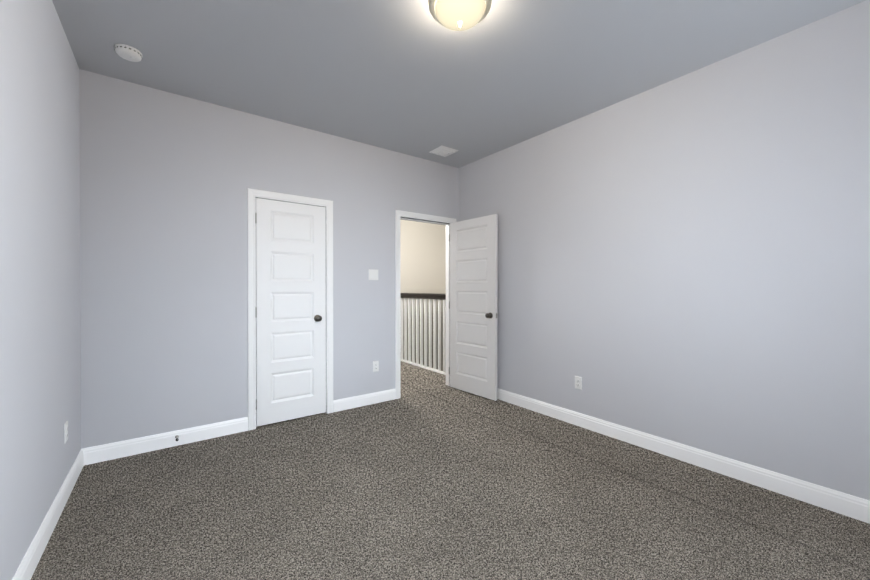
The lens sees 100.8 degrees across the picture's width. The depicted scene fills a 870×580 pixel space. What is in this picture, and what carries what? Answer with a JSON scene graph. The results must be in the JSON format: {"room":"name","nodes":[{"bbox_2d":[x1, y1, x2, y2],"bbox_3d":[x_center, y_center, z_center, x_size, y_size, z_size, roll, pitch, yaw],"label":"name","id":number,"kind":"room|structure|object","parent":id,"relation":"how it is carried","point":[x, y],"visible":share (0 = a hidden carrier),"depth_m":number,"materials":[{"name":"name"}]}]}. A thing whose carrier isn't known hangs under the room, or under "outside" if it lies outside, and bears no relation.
{"room":"empty bedroom","nodes":[
{"label":"empty bedroom","id":0,"kind":"room"},
{"bbox_2d":[0,0,80,579],"bbox_3d":[-1.290,-0.147,0.817,0.120,2.785,4.420,0,0,-37],"label":"wall","id":1,"kind":"structure","parent":0,"point":[40,350],"depth_m":1.67,"materials":[{"name":"grey paint"}]},
{"bbox_2d":[12,448,87,579],"bbox_3d":[-1.237,1.186,0.864,0.014,0.118,4.180,0,0,-37],"label":"baseboard","id":2,"kind":"structure","parent":1,"relation":"attached to","point":[25,571],"depth_m":1.80,"materials":[{"name":"white wood"}]},
{"bbox_2d":[64,421,67,443],"bbox_3d":[-2.200,0.847,2.151,0.008,0.115,0.070,0,0,-37],"label":"outlet","id":3,"kind":"object","parent":1,"relation":"attached to","point":[65,431],"visible":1,"depth_m":2.13,"materials":[{"name":"white plastic"}]},
{"bbox_2d":[79,69,458,448],"bbox_3d":[-1.131,-0.162,3.618,3.483,2.785,0.120,0,0,-37],"label":"wall","id":4,"kind":"structure","parent":0,"point":[167,179],"depth_m":2.94,"materials":[{"name":"grey paint"}]},
{"bbox_2d":[88,417,247,464],"bbox_3d":[-2.053,1.176,2.854,1.024,0.118,0.014,0,0,-37],"label":"baseboard","id":5,"kind":"structure","parent":4,"relation":"attached to","point":[105,452],"depth_m":2.80,"materials":[{"name":"white wood"}]},
{"bbox_2d":[247,188,332,430],"bbox_3d":[-1.373,0.194,3.439,0.674,2.075,0.120,0,0,-37],"label":"door frame","id":6,"kind":"structure","parent":4,"relation":"attached to","point":[326,275],"depth_m":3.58,"materials":[{"name":"white wood"}]},
{"bbox_2d":[255,198,325,426],"bbox_3d":[-1.352,0.199,3.403,0.640,2.038,0.165,0,0,-37],"label":"closet door","id":7,"kind":"structure","parent":4,"relation":"in","point":[290,310],"depth_m":3.38,"materials":[{"name":"white paint"}]},
{"bbox_2d":[333,388,395,411],"bbox_3d":[-0.733,1.170,3.838,0.724,0.118,0.014,0,0,-37],"label":"baseboard","id":8,"kind":"structure","parent":4,"relation":"attached to","point":[387,395],"depth_m":3.81,"materials":[{"name":"white wood"}]},
{"bbox_2d":[369,269,377,279],"bbox_3d":[-0.662,-0.164,3.886,0.116,0.115,0.010,0,0,-37],"label":"switch plate","id":9,"kind":"object","parent":4,"relation":"attached to","point":[373,274],"visible":1,"depth_m":3.88,"materials":[{"name":"white plastic"}]},
{"bbox_2d":[373,361,378,371],"bbox_3d":[-0.641,0.829,3.908,0.070,0.115,0.008,0,0,-37],"label":"outlet","id":10,"kind":"object","parent":4,"relation":"attached to","point":[375,366],"visible":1,"depth_m":3.90,"materials":[{"name":"white plastic"}]},
{"bbox_2d":[395,210,455,398],"bbox_3d":[-0.127,0.162,4.368,0.888,2.129,0.154,0,0,-37],"label":"door frame","id":11,"kind":"structure","parent":4,"relation":"attached to","point":[398,213],"depth_m":4.09,"materials":[{"name":"white wood"}]},
{"bbox_2d":[449,214,497,400],"bbox_3d":[0.434,0.190,4.240,0.165,2.046,0.756,0,0,-40],"label":"entry door","id":12,"kind":"structure","parent":11,"relation":"attached to","point":[473,304],"depth_m":4.19,"materials":[{"name":"white paint"}]},
{"bbox_2d":[400,219,445,370],"bbox_3d":[-0.496,1.275,6.139,0.060,5.685,3.390,0,0,-37],"label":"wall","id":13,"kind":"structure","parent":0,"point":[422,257],"depth_m":5.66,"materials":[{"name":"beige paint"}]},
{"bbox_2d":[401,361,445,393],"bbox_3d":[-2.075,1.273,5.042,3.903,0.100,3.280,0,0,-37],"label":"floor","id":14,"kind":"structure","parent":0,"point":[414,378],"depth_m":4.97,"materials":[{"name":"grey carpet"}]},
{"bbox_2d":[400,293,445,374],"bbox_3d":[-0.553,0.591,6.162,0.110,1.253,3.258,0,0,-37],"label":"railing","id":15,"kind":"object","parent":14,"relation":"on","point":[425,296],"visible":0.38,"depth_m":5.64,"materials":[{"name":"white wood"}]},
{"bbox_2d":[31,385,869,579],"bbox_3d":[0.154,1.290,1.902,3.723,0.100,4.420,0,0,-37],"label":"floor carpet","id":16,"kind":"object","parent":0,"point":[445,482],"visible":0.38,"depth_m":2.01,"materials":[{"name":"grey carpet"}]},
{"bbox_2d":[52,0,865,224],"bbox_3d":[0.421,-1.608,4.206,6.923,0.100,7.820,0,0,-37],"label":"ceiling","id":17,"kind":"structure","parent":0,"point":[414,78],"depth_m":2.38,"materials":[{"name":"paint"}]},
{"bbox_2d":[114,44,142,61],"bbox_3d":[-1.984,-1.526,2.332,0.140,0.044,0.140,0,0,-37],"label":"smoke detector","id":18,"kind":"object","parent":17,"relation":"attached to","point":[128,52],"visible":1,"depth_m":2.30,"materials":[{"name":"white plastic"}]},
{"bbox_2d":[429,145,458,156],"bbox_3d":[0.097,-1.538,4.040,0.240,0.038,0.240,0,0,-37],"label":"ceiling vent","id":19,"kind":"object","parent":17,"relation":"in","point":[444,151],"visible":1,"depth_m":4.00,"materials":[{"name":"white plastic"}]},
{"bbox_2d":[428,0,491,24],"bbox_3d":[0.132,-1.514,1.895,0.340,0.062,0.340,0,0,-37],"label":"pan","id":20,"kind":"object","parent":17,"relation":"attached to","point":[431,3],"visible":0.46,"depth_m":1.90,"materials":[{"name":"silver metal"}]},
{"bbox_2d":[435,0,484,30],"bbox_3d":[0.132,-1.435,1.895,0.266,0.099,0.266,0,0,-37],"label":"ceiling light fixture","id":21,"kind":"object","parent":20,"relation":"attached to","point":[458,15],"visible":1,"depth_m":1.86,"materials":[{"name":"white glass"}]},
{"bbox_2d":[459,0,869,500],"bbox_3d":[1.598,-0.159,2.971,0.120,2.785,4.420,0,0,-37],"label":"wall","id":22,"kind":"structure","parent":0,"point":[684,259],"depth_m":2.46,"materials":[{"name":"grey paint"}]},
{"bbox_2d":[575,376,581,389],"bbox_3d":[1.300,0.842,3.269,0.008,0.115,0.070,0,0,-37],"label":"outlet","id":23,"kind":"object","parent":22,"relation":"attached to","point":[578,382],"visible":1,"depth_m":3.27,"materials":[{"name":"white plastic"}]},
{"bbox_2d":[497,388,869,523],"bbox_3d":[1.537,1.175,2.932,0.033,0.118,4.180,0,0,-37],"label":"baseboard","id":24,"kind":"structure","parent":22,"relation":"attached to","point":[851,506],"depth_m":2.44,"materials":[{"name":"white wood"}]}
]}

